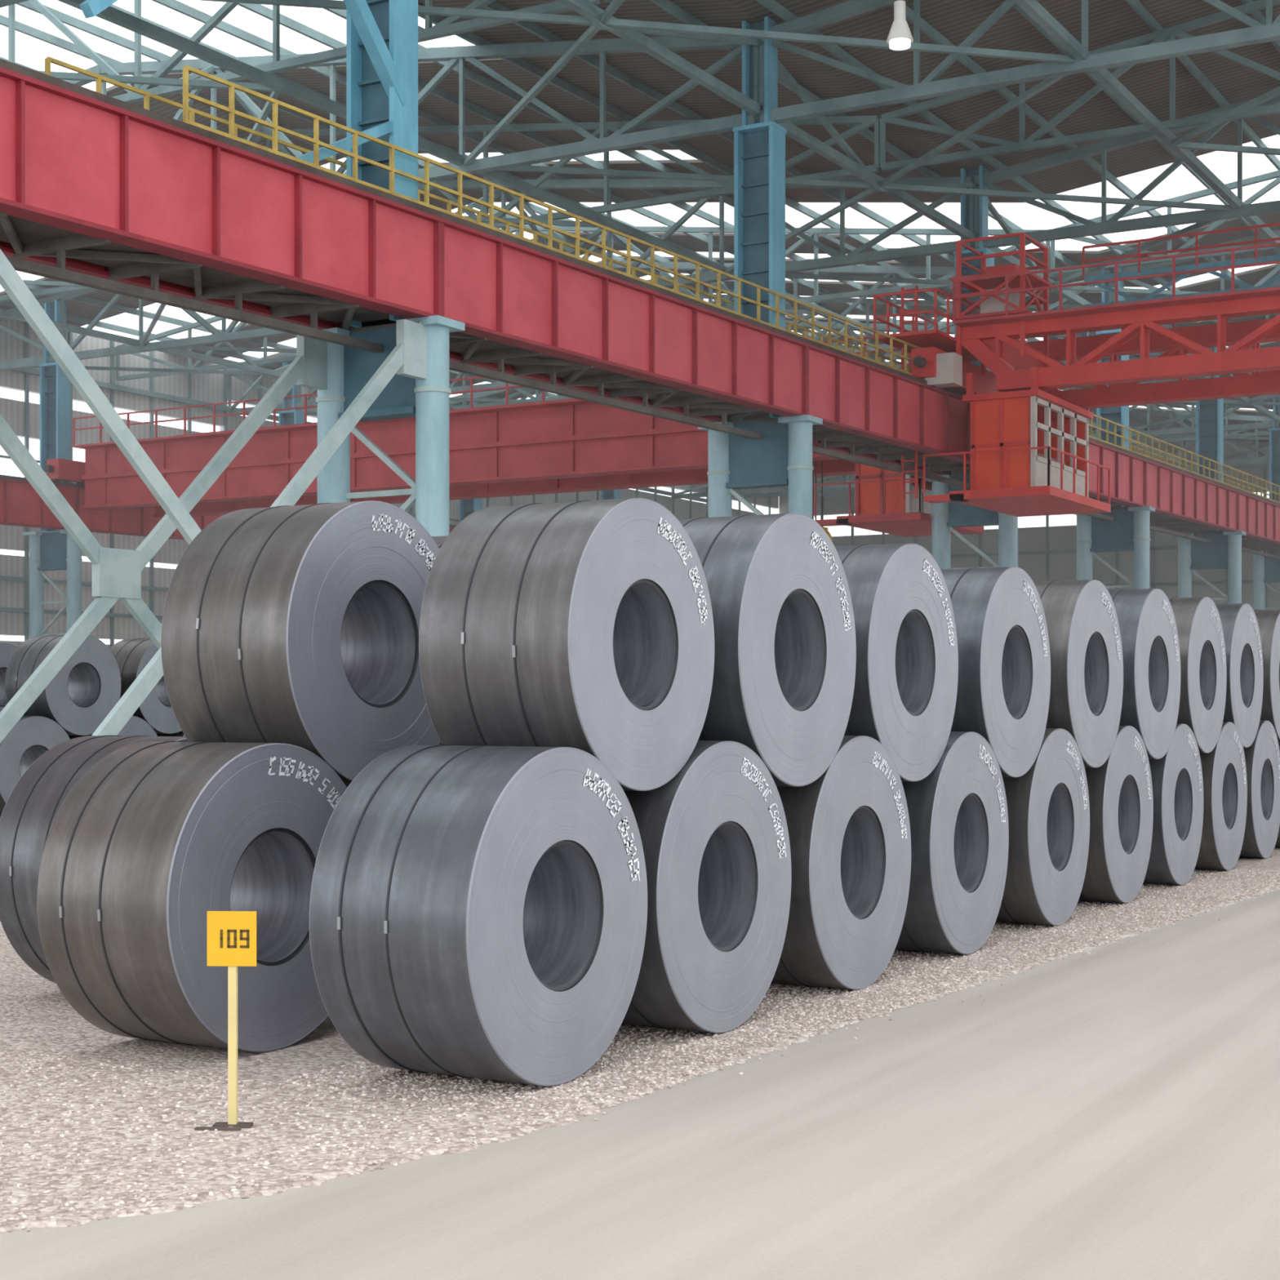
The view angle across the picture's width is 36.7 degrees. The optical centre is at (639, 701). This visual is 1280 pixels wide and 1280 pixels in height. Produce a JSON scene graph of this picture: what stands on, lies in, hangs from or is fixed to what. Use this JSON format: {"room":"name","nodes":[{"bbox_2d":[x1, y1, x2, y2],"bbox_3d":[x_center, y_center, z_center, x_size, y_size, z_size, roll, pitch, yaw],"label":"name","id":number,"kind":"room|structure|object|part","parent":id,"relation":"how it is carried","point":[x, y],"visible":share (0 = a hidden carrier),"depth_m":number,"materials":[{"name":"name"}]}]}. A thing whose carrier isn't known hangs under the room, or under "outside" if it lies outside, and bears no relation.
{"room":"steel coil warehouse","nodes":[
{"label":"steel coil warehouse","id":0,"kind":"room"},
{"bbox_2d":[0,0,29,8],"bbox_3d":[-22.491,-15.829,43.003,41.872,4.836,0.272,0,0,30],"label":"roof truss","id":1,"kind":"object","parent":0,"point":[2,2],"depth_m":37.00,"materials":[{"name":"teal metal"}]},
{"bbox_2d":[8,0,599,103],"bbox_3d":[-18.931,-16.109,49.170,41.872,4.180,0.176,0,0,30],"label":"roof truss","id":2,"kind":"object","parent":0,"point":[451,25],"depth_m":43.42,"materials":[{"name":"teal metal"}]},
{"bbox_2d":[0,318,778,648],"bbox_3d":[-23.921,-7.067,82.766,0.480,17.760,136.080,0,0,30],"label":"wall","id":3,"kind":"structure","parent":0,"point":[23,418],"depth_m":84.66,"materials":[{"name":"metal"}]},
{"bbox_2d":[63,36,757,182],"bbox_3d":[-15.371,-15.829,55.336,41.872,4.836,0.272,0,0,30],"label":"roof truss","id":4,"kind":"object","parent":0,"point":[620,139],"depth_m":47.83,"materials":[{"name":"teal metal"}]},
{"bbox_2d":[0,115,879,302],"bbox_3d":[-11.811,-16.109,61.502,41.872,4.180,0.176,0,0,30],"label":"roof truss","id":5,"kind":"object","parent":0,"point":[865,122],"depth_m":54.96,"materials":[{"name":"teal metal"}]},
{"bbox_2d":[0,176,973,369],"bbox_3d":[-8.251,-15.829,67.668,41.872,4.836,0.272,0,0,30],"label":"roof truss","id":6,"kind":"object","parent":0,"point":[856,256],"depth_m":62.55,"materials":[{"name":"teal metal"}]},
{"bbox_2d":[115,225,1050,381],"bbox_3d":[-4.691,-16.109,73.834,41.872,4.180,0.176,0,0,30],"label":"roof truss","id":7,"kind":"object","parent":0,"point":[824,232],"depth_m":69.34,"materials":[{"name":"teal metal"}]},
{"bbox_2d":[0,889,1279,1279],"bbox_3d":[19.479,2.059,53.136,105.600,0.467,192.000,0,0,30],"label":"floor","id":8,"kind":"structure","parent":0,"point":[1112,1111],"depth_m":7.57,"materials":[{"name":"concrete"}]},
{"bbox_2d":[0,715,70,817],"bbox_3d":[-9.633,1.013,29.849,0.896,1.606,1.613,0,0,30],"label":"coil","id":9,"kind":"object","parent":8,"relation":"on","point":[32,736],"visible":0.4,"depth_m":29.42,"materials":[{"name":"grey metal"}]},
{"bbox_2d":[4,634,120,735],"bbox_3d":[-9.153,-0.269,30.681,0.896,1.606,1.613,0,0,30],"label":"coil","id":10,"kind":"object","parent":9,"relation":"on","point":[86,688],"visible":0.75,"depth_m":30.40,"materials":[{"name":"grey metal"}]},
{"bbox_2d":[22,300,82,639],"bbox_3d":[-23.077,-6.987,76.228,2.976,17.600,0.896,0,0,30],"label":"support column","id":11,"kind":"structure","parent":8,"relation":"on","point":[48,551],"depth_m":76.17,"materials":[{"name":"blue metal"}]},
{"bbox_2d":[68,715,157,739],"bbox_3d":[-8.673,1.013,31.512,0.896,1.606,1.613,0,0,30],"label":"coil","id":12,"kind":"object","parent":8,"relation":"on","point":[135,726],"visible":0.09,"depth_m":31.43,"materials":[{"name":"grey metal"}]},
{"bbox_2d":[156,730,185,736],"bbox_3d":[-7.713,1.013,33.174,0.896,1.606,1.614,0,0,30],"label":"coil","id":13,"kind":"object","parent":8,"relation":"on","point":[180,733],"visible":0.02,"depth_m":32.50,"materials":[{"name":"grey metal"}]},
{"bbox_2d":[109,638,182,733],"bbox_3d":[-8.193,-0.269,32.343,0.896,1.606,1.613,0,0,30],"label":"coil","id":14,"kind":"object","parent":13,"relation":"on","point":[131,655],"visible":0.36,"depth_m":31.81,"materials":[{"name":"grey metal"}]},
{"bbox_2d":[0,248,426,742],"bbox_3d":[-6.839,-2.199,28.193,2.720,8.088,9.680,0,0,30],"label":"cross bracing","id":15,"kind":"object","parent":8,"relation":"on","point":[116,573],"visible":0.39,"depth_m":28.22,"materials":[{"name":"paint"}]},
{"bbox_2d":[277,361,304,425],"bbox_3d":[-15.957,-6.987,88.560,2.976,17.600,0.896,0,0,30],"label":"support column","id":16,"kind":"structure","parent":8,"relation":"on","point":[295,416],"depth_m":88.47,"materials":[{"name":"blue metal"}]},
{"bbox_2d":[315,0,465,536],"bbox_3d":[-4.339,-6.987,32.523,2.976,17.600,0.896,0,0,30],"label":"support column","id":17,"kind":"structure","parent":8,"relation":"on","point":[368,105],"depth_m":32.40,"materials":[{"name":"blue metal"}]},
{"bbox_2d":[79,0,409,163],"bbox_3d":[-5.744,-11.955,29.289,0.224,7.519,7.194,0,0,30],"label":"knee brace","id":18,"kind":"object","parent":17,"relation":"attached to","point":[362,18],"visible":0.75,"depth_m":31.48,"materials":[{"name":"blue paint"}]},
{"bbox_2d":[459,400,482,522],"bbox_3d":[-8.837,-6.851,100.892,2.976,17.873,0.896,0,0,30],"label":"support column","id":19,"kind":"structure","parent":8,"relation":"on","point":[467,506],"depth_m":100.86,"materials":[{"name":"blue metal"}]},
{"bbox_2d":[600,488,621,499],"bbox_3d":[-1.717,-6.958,113.224,2.976,17.659,0.896,0,0,30],"label":"support column","id":20,"kind":"structure","parent":8,"relation":"on","point":[607,494],"depth_m":113.15,"materials":[{"name":"blue metal"}]},
{"bbox_2d":[0,847,1279,1233],"bbox_3d":[21.605,1.819,54.255,12.165,0.012,118.944,0,0,30],"label":"gravel bed","id":21,"kind":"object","parent":8,"relation":"on","point":[35,1015],"visible":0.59,"depth_m":8.85,"materials":[{"name":"beige gravel"}]},
{"bbox_2d":[0,735,188,982],"bbox_3d":[-3.115,1.013,12.082,0.898,1.606,1.613,0,0,30],"label":"coil","id":22,"kind":"object","parent":21,"relation":"on","point":[28,814],"visible":0.18,"depth_m":11.61,"materials":[{"name":"grey metal"}]},
{"bbox_2d":[36,741,346,1052],"bbox_3d":[-2.277,1.013,10.268,0.898,1.606,1.613,0,0,30],"label":"coil","id":23,"kind":"object","parent":21,"relation":"on","point":[154,837],"visible":0.89,"depth_m":9.77,"materials":[{"name":"grey metal"}]},
{"bbox_2d":[160,500,440,786],"bbox_3d":[-1.837,-0.325,11.030,0.898,1.606,1.612,0,0,30],"label":"coil","id":24,"kind":"object","parent":23,"relation":"on","point":[298,625],"visible":0.87,"depth_m":10.50,"materials":[{"name":"grey metal"}]},
{"bbox_2d":[194,911,256,1130],"bbox_3d":[-1.758,1.352,8.223,0.250,0.922,0.112,0,0,2],"label":"sign","id":25,"kind":"object","parent":21,"relation":"on","point":[231,935],"visible":1,"depth_m":8.23,"materials":[{"name":"metal"}]},
{"bbox_2d":[308,744,647,1086],"bbox_3d":[-0.746,1.013,9.384,0.898,1.606,1.613,0,0,30],"label":"coil","id":26,"kind":"object","parent":21,"relation":"on","point":[478,912],"visible":1,"depth_m":8.90,"materials":[{"name":"grey metal"}]},
{"bbox_2d":[418,497,714,791],"bbox_3d":[-0.353,-0.294,10.127,0.898,1.510,1.517,0,0,30],"label":"coil","id":27,"kind":"object","parent":26,"relation":"on","point":[587,626],"visible":0.9,"depth_m":9.65,"materials":[{"name":"grey metal"}]},
{"bbox_2d":[0,868,1279,1231],"bbox_3d":[1.013,1.815,13.184,5.119,0.028,19.074,0,0,45],"label":"gravel stones","id":28,"kind":"object","parent":21,"relation":"on","point":[700,1042],"visible":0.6,"depth_m":9.31},
{"bbox_2d":[621,740,791,1033],"bbox_3d":[0.102,1.013,10.835,0.898,1.606,1.612,0,0,30],"label":"coil","id":29,"kind":"object","parent":21,"relation":"on","point":[715,838],"visible":0.67,"depth_m":10.52,"materials":[{"name":"grey metal"}]},
{"bbox_2d":[678,512,856,786],"bbox_3d":[0.566,-0.308,11.629,0.898,1.622,1.629,0,0,30],"label":"coil","id":30,"kind":"object","parent":29,"relation":"on","point":[783,686],"visible":0.6,"depth_m":11.23,"materials":[{"name":"grey metal"}]},
{"bbox_2d":[770,735,911,989],"bbox_3d":[1.026,1.013,12.425,0.898,1.606,1.613,0,0,30],"label":"coil","id":31,"kind":"object","parent":21,"relation":"on","point":[849,828],"visible":0.56,"depth_m":12.05,"materials":[{"name":"grey metal"}]},
{"bbox_2d":[835,542,958,782],"bbox_3d":[1.480,-0.267,13.290,0.898,1.622,1.630,0,0,30],"label":"coil","id":32,"kind":"object","parent":31,"relation":"on","point":[904,695],"visible":0.53,"depth_m":12.96,"materials":[{"name":"grey metal"}]},
{"bbox_2d":[894,731,1008,954],"bbox_3d":[2.000,1.013,14.117,0.898,1.606,1.613,0,0,30],"label":"coil","id":33,"kind":"object","parent":21,"relation":"on","point":[958,813],"visible":0.47,"depth_m":13.71,"materials":[{"name":"grey metal"}]},
{"bbox_2d":[940,566,1050,777],"bbox_3d":[2.503,-0.229,15.008,0.898,1.622,1.629,0,0,30],"label":"coil","id":34,"kind":"object","parent":33,"relation":"on","point":[1004,681],"visible":0.5,"depth_m":14.58,"materials":[{"name":"grey metal"}]},
{"bbox_2d":[995,728,1089,925],"bbox_3d":[3.026,1.013,15.890,0.898,1.606,1.612,0,0,30],"label":"coil","id":35,"kind":"object","parent":21,"relation":"on","point":[1048,806],"visible":0.56,"depth_m":15.47,"materials":[{"name":"grey metal"}]},
{"bbox_2d":[1078,725,1153,903],"bbox_3d":[4.027,1.013,17.639,0.898,1.606,1.613,0,0,30],"label":"coil","id":36,"kind":"object","parent":21,"relation":"on","point":[1120,790],"visible":0.42,"depth_m":17.24,"materials":[{"name":"grey metal"}]},
{"bbox_2d":[1033,579,1123,768],"bbox_3d":[3.526,-0.242,16.765,0.898,1.622,1.629,0,0,30],"label":"coil","id":37,"kind":"object","parent":36,"relation":"on","point":[1083,628],"visible":0.53,"depth_m":16.32,"materials":[{"name":"grey metal"}]},
{"bbox_2d":[1142,723,1203,884],"bbox_3d":[4.994,1.013,19.335,0.898,1.606,1.613,0,0,30],"label":"coil","id":38,"kind":"object","parent":21,"relation":"on","point":[1177,780],"visible":0.47,"depth_m":18.96,"materials":[{"name":"grey metal"}]},
{"bbox_2d":[1107,588,1181,759],"bbox_3d":[4.519,-0.267,18.482,0.898,1.622,1.629,0,0,30],"label":"coil","id":39,"kind":"object","parent":38,"relation":"on","point":[1151,654],"visible":0.41,"depth_m":18.07,"materials":[{"name":"grey metal"}]},
{"bbox_2d":[1168,596,1226,753],"bbox_3d":[5.479,-0.279,20.163,0.898,1.622,1.629,0,0,30],"label":"coil","id":40,"kind":"object","parent":38,"relation":"on","point":[1203,670],"visible":0.41,"depth_m":19.81,"materials":[{"name":"grey metal"}]},
{"bbox_2d":[1194,721,1247,871],"bbox_3d":[5.961,1.013,20.993,0.898,1.606,1.614,0,0,30],"label":"coil","id":41,"kind":"object","parent":21,"relation":"on","point":[1224,768],"visible":0.38,"depth_m":20.59,"materials":[{"name":"grey metal"}]},
{"bbox_2d":[1239,720,1279,858],"bbox_3d":[6.890,1.013,22.619,0.898,1.606,1.613,0,0,30],"label":"coil","id":42,"kind":"object","parent":21,"relation":"on","point":[1262,757],"visible":0.41,"depth_m":22.24,"materials":[{"name":"grey metal"}]},
{"bbox_2d":[1215,603,1263,747],"bbox_3d":[6.405,-0.296,21.817,0.898,1.622,1.630,0,0,30],"label":"coil","id":43,"kind":"object","parent":42,"relation":"on","point":[1241,629],"visible":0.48,"depth_m":21.51,"materials":[{"name":"grey metal"}]},
{"bbox_2d":[1253,608,1279,743],"bbox_3d":[7.360,-0.308,23.410,0.898,1.622,1.629,0,0,30],"label":"coil","id":44,"kind":"object","parent":42,"relation":"on","point":[1268,620],"visible":0.26,"depth_m":22.68,"materials":[{"name":"grey metal"}]},
{"bbox_2d":[1275,743,1279,847],"bbox_3d":[7.822,1.013,24.205,0.898,1.606,1.613,0,0,30],"label":"coil","id":45,"kind":"object","parent":21,"relation":"on","point":[1277,842],"visible":0.02,"depth_m":23.72,"materials":[{"name":"grey metal"}]},
{"bbox_2d":[697,16,822,518],"bbox_3d":[2.781,-6.987,44.856,2.976,17.600,0.896,0,0,30],"label":"support column","id":46,"kind":"structure","parent":8,"relation":"on","point":[783,455],"depth_m":44.78,"materials":[{"name":"blue metal"}]},
{"bbox_2d":[925,164,1017,568],"bbox_3d":[9.901,-6.987,57.188,2.976,17.600,0.896,0,0,30],"label":"support column","id":47,"kind":"structure","parent":8,"relation":"on","point":[944,516],"depth_m":57.15,"materials":[{"name":"blue metal"}]},
{"bbox_2d":[1075,266,1155,589],"bbox_3d":[17.021,-6.987,69.520,2.976,17.600,0.896,0,0,30],"label":"support column","id":48,"kind":"structure","parent":8,"relation":"on","point":[1129,531],"depth_m":69.40,"materials":[{"name":"blue metal"}]},
{"bbox_2d":[1173,346,1245,604],"bbox_3d":[24.141,-6.851,81.852,2.976,17.873,0.896,0,0,30],"label":"support column","id":49,"kind":"structure","parent":8,"relation":"on","point":[1224,550],"depth_m":81.76,"materials":[{"name":"blue metal"}]},
{"bbox_2d":[1249,394,1279,609],"bbox_3d":[31.261,-6.958,94.184,2.976,17.659,0.896,0,0,30],"label":"support column","id":50,"kind":"structure","parent":8,"relation":"on","point":[1266,570],"depth_m":94.31,"materials":[{"name":"blue metal"}]},
{"bbox_3d":[-11.459,-6.957,20.191,2.976,17.661,0.896,0,0,30],"label":"support column","id":51,"kind":"structure","parent":8,"relation":"on","visible":0},
{"bbox_2d":[0,240,1263,551],"bbox_3d":[12.664,-7.766,64.052,0.416,3.770,128.732,0,0,30],"label":"girder","id":52,"kind":"object","parent":51,"relation":"on","point":[73,264],"visible":0.11,"depth_m":31.76,"materials":[{"name":"metal"}]},
{"bbox_2d":[0,58,1279,545],"bbox_3d":[14.465,-7.766,63.012,0.416,3.770,128.732,0,0,30],"label":"girder","id":53,"kind":"object","parent":51,"relation":"on","point":[73,157],"visible":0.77,"depth_m":31.78,"materials":[{"name":"red metal"}]},
{"bbox_2d":[0,212,1279,559],"bbox_3d":[13.569,-7.486,63.541,1.760,4.074,128.688,0,0,30],"label":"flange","id":54,"kind":"object","parent":53,"relation":"attached to","point":[26,237],"visible":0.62,"depth_m":32.50,"materials":[{"name":"metal"}]},
{"bbox_2d":[44,56,1269,495],"bbox_3d":[17.619,-9.238,71.931,0.058,2.702,103.710,0,0,30],"label":"walkway railing","id":55,"kind":"object","parent":54,"relation":"attached to","point":[48,60],"visible":0.15,"depth_m":35.23,"materials":[{"name":"yellow metal"}]},
{"bbox_2d":[182,65,1279,502],"bbox_3d":[19.130,-9.248,71.797,0.058,2.683,102.430,0,0,30],"label":"walkway railing","id":56,"kind":"object","parent":53,"relation":"attached to","point":[232,112],"visible":0.51,"depth_m":35.97,"materials":[{"name":"yellow metal"}]},
{"bbox_2d":[873,222,1279,516],"bbox_3d":[24.405,-8.506,44.549,37.920,8.961,7.388,0,0,30],"label":"crane","id":57,"kind":"object","parent":53,"relation":"on","point":[1029,451],"visible":0.94,"depth_m":50.86,"materials":[{"name":"red paint"}]},
{"bbox_3d":[24.824,-10.524,44.508,35.072,1.140,5.680,0,0,30],"label":"bridge railing","id":58,"kind":"part","parent":57,"relation":"part of","materials":[{"name":"red metal"}]},
{"bbox_2d":[0,0,1279,479],"bbox_3d":[9.313,-17.205,59.929,80.560,2.835,142.400,0,0,30],"label":"ceiling","id":59,"kind":"structure","parent":0,"point":[1110,22],"depth_m":53.51,"materials":[{"name":"metal"}]},
{"bbox_2d":[0,0,1279,502],"bbox_3d":[14.005,-15.512,67.816,80.352,4.054,108.049,0,0,30],"label":"roof","id":60,"kind":"structure","parent":0,"point":[631,31],"depth_m":47.93,"materials":[{"name":"teal metal"}]},
{"bbox_2d":[886,0,913,50],"bbox_3d":[4.302,-13.820,31.969,0.448,5.953,0.448,0,0,30],"label":"lamp","id":61,"kind":"object","parent":60,"relation":"hanging from","point":[900,37],"visible":1,"depth_m":31.88,"materials":[{"name":"metal"}]},
{"bbox_2d":[0,0,1279,479],"bbox_3d":[11.363,-17.031,62.440,77.856,2.824,136.000,0,0,30],"label":"roof purlins","id":62,"kind":"structure","parent":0,"point":[668,6],"depth_m":55.32,"materials":[{"name":"teal metal"}]},
{"bbox_2d":[227,261,1111,416],"bbox_3d":[-1.131,-15.829,80.000,41.872,4.836,0.272,0,0,30],"label":"roof truss","id":63,"kind":"object","parent":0,"point":[865,269],"depth_m":74.93,"materials":[{"name":"teal metal"}]},
{"bbox_2d":[449,293,1164,409],"bbox_3d":[2.429,-16.109,86.166,41.872,4.180,0.176,0,0,30],"label":"roof truss","id":64,"kind":"object","parent":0,"point":[867,301],"depth_m":82.28,"materials":[{"name":"teal metal"}]},
{"bbox_2d":[449,320,1208,405],"bbox_3d":[5.989,-15.829,92.332,41.872,4.836,0.272,0,0,30],"label":"roof truss","id":65,"kind":"object","parent":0,"point":[878,326],"depth_m":90.26,"materials":[{"name":"teal metal"}]},
{"bbox_2d":[671,408,1272,498],"bbox_3d":[20.229,-15.829,116.997,41.872,4.836,0.272,0,0,30],"label":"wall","id":66,"kind":"structure","parent":0,"point":[1264,460],"depth_m":111.15,"materials":[{"name":"metal"}]},
{"bbox_2d":[732,421,1269,498],"bbox_3d":[23.789,-16.109,123.163,41.872,4.180,0.176,0,0,30],"label":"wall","id":67,"kind":"structure","parent":0,"point":[780,494],"depth_m":118.29,"materials":[{"name":"metal"}]},
{"bbox_2d":[760,0,1279,123],"bbox_3d":[19.340,-15.709,35.296,38.192,4.596,0.272,0,0,30],"label":"roof truss","id":68,"kind":"object","parent":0,"point":[1257,33],"depth_m":42.28,"materials":[{"name":"teal metal"}]},
{"bbox_2d":[833,345,1223,390],"bbox_3d":[9.549,-16.109,98.498,41.872,4.180,0.176,0,0,30],"label":"roof truss","id":69,"kind":"object","parent":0,"point":[895,357],"depth_m":92.22,"materials":[{"name":"teal metal"}]},
{"bbox_2d":[778,436,1279,609],"bbox_3d":[45.036,-8.373,121.611,80.368,20.371,0.480,0,0,30],"label":"wall","id":70,"kind":"structure","parent":0,"point":[1046,553],"depth_m":130.52,"materials":[{"name":"grey metal"}]},
{"bbox_2d":[880,0,1279,171],"bbox_3d":[22.900,-15.990,41.462,38.192,3.941,0.176,0,0,30],"label":"roof truss","id":71,"kind":"object","parent":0,"point":[1031,143],"depth_m":48.22,"materials":[{"name":"teal metal"}]},
{"bbox_2d":[974,94,1279,248],"bbox_3d":[26.460,-15.709,47.628,38.192,4.596,0.272,0,0,30],"label":"roof truss","id":72,"kind":"object","parent":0,"point":[1090,228],"depth_m":54.98,"materials":[{"name":"teal metal"}]},
{"bbox_2d":[1050,169,1279,275],"bbox_3d":[30.020,-15.990,53.794,38.192,3.941,0.176,0,0,30],"label":"roof truss","id":73,"kind":"object","parent":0,"point":[1276,174],"depth_m":61.13,"materials":[{"name":"teal metal"}]},
{"bbox_2d":[1091,400,1272,444],"bbox_3d":[16.669,-16.109,110.831,41.872,4.180,0.176,0,0,30],"label":"roof truss","id":74,"kind":"object","parent":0,"point":[1237,433],"depth_m":103.50,"materials":[{"name":"teal metal"}]},
{"bbox_2d":[1091,378,1279,437],"bbox_3d":[13.109,-15.829,104.664,41.872,4.836,0.272,0,0,30],"label":"roof truss","id":75,"kind":"object","parent":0,"point":[1188,429],"depth_m":96.29,"materials":[{"name":"teal metal"}]},
{"bbox_2d":[1113,228,1279,328],"bbox_3d":[33.580,-15.709,59.960,38.192,4.596,0.272,0,0,30],"label":"roof truss","id":76,"kind":"object","parent":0,"point":[1157,265],"depth_m":67.55,"materials":[{"name":"teal metal"}]},
{"bbox_2d":[1165,280,1279,328],"bbox_3d":[37.140,-15.990,66.126,38.192,3.941,0.176,0,0,30],"label":"roof truss","id":77,"kind":"object","parent":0,"point":[1267,317],"depth_m":73.70,"materials":[{"name":"teal metal"}]},
{"bbox_3d":[-11.353,1.013,35.830,0.896,1.606,1.613,0,0,30],"label":"coil","id":78,"kind":"object","parent":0,"visible":0},
{"bbox_2d":[0,642,17,711],"bbox_3d":[-11.833,-0.269,34.999,0.896,1.606,1.612,0,0,30],"label":"coil","id":79,"kind":"object","parent":78,"relation":"on","point":[6,650],"visible":0.18,"depth_m":34.89,"materials":[{"name":"grey metal"}]},
{"bbox_3d":[-1.397,1.013,11.793,0.898,1.606,1.611,0,0,30],"label":"coil","id":80,"kind":"object","parent":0,"visible":0},
{"bbox_2d":[431,535,448,549],"bbox_3d":[-0.938,-0.298,12.589,0.898,1.606,1.613,0,0,30],"label":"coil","id":81,"kind":"object","parent":80,"relation":"on","point":[439,540],"visible":0.02,"depth_m":12.48,"materials":[{"name":"grey metal"}]},
{"bbox_3d":[-37.317,-6.987,51.563,2.976,17.600,0.896,0,0,30],"label":"support column","id":82,"kind":"structure","parent":0,"visible":0},
{"bbox_2d":[0,475,457,539],"bbox_3d":[-18.513,-7.766,82.052,0.416,3.770,128.732,0,0,30],"label":"girder","id":83,"kind":"object","parent":82,"relation":"on","point":[20,504],"visible":0.07,"depth_m":75.50,"materials":[{"name":"red metal"}]},
{"bbox_2d":[43,333,983,540],"bbox_3d":[-5.548,-7.756,68.509,36.640,7.461,7.040,0,0,30],"label":"crane","id":84,"kind":"object","parent":83,"relation":"on","point":[571,445],"visible":0.4,"depth_m":66.32,"materials":[{"name":"red paint"}]},
{"bbox_3d":[-5.548,-10.416,68.509,34.624,1.140,5.680,0,0,30],"label":"bridge railing","id":85,"kind":"part","parent":84,"relation":"part of","materials":[{"name":"red metal"}]}
]}

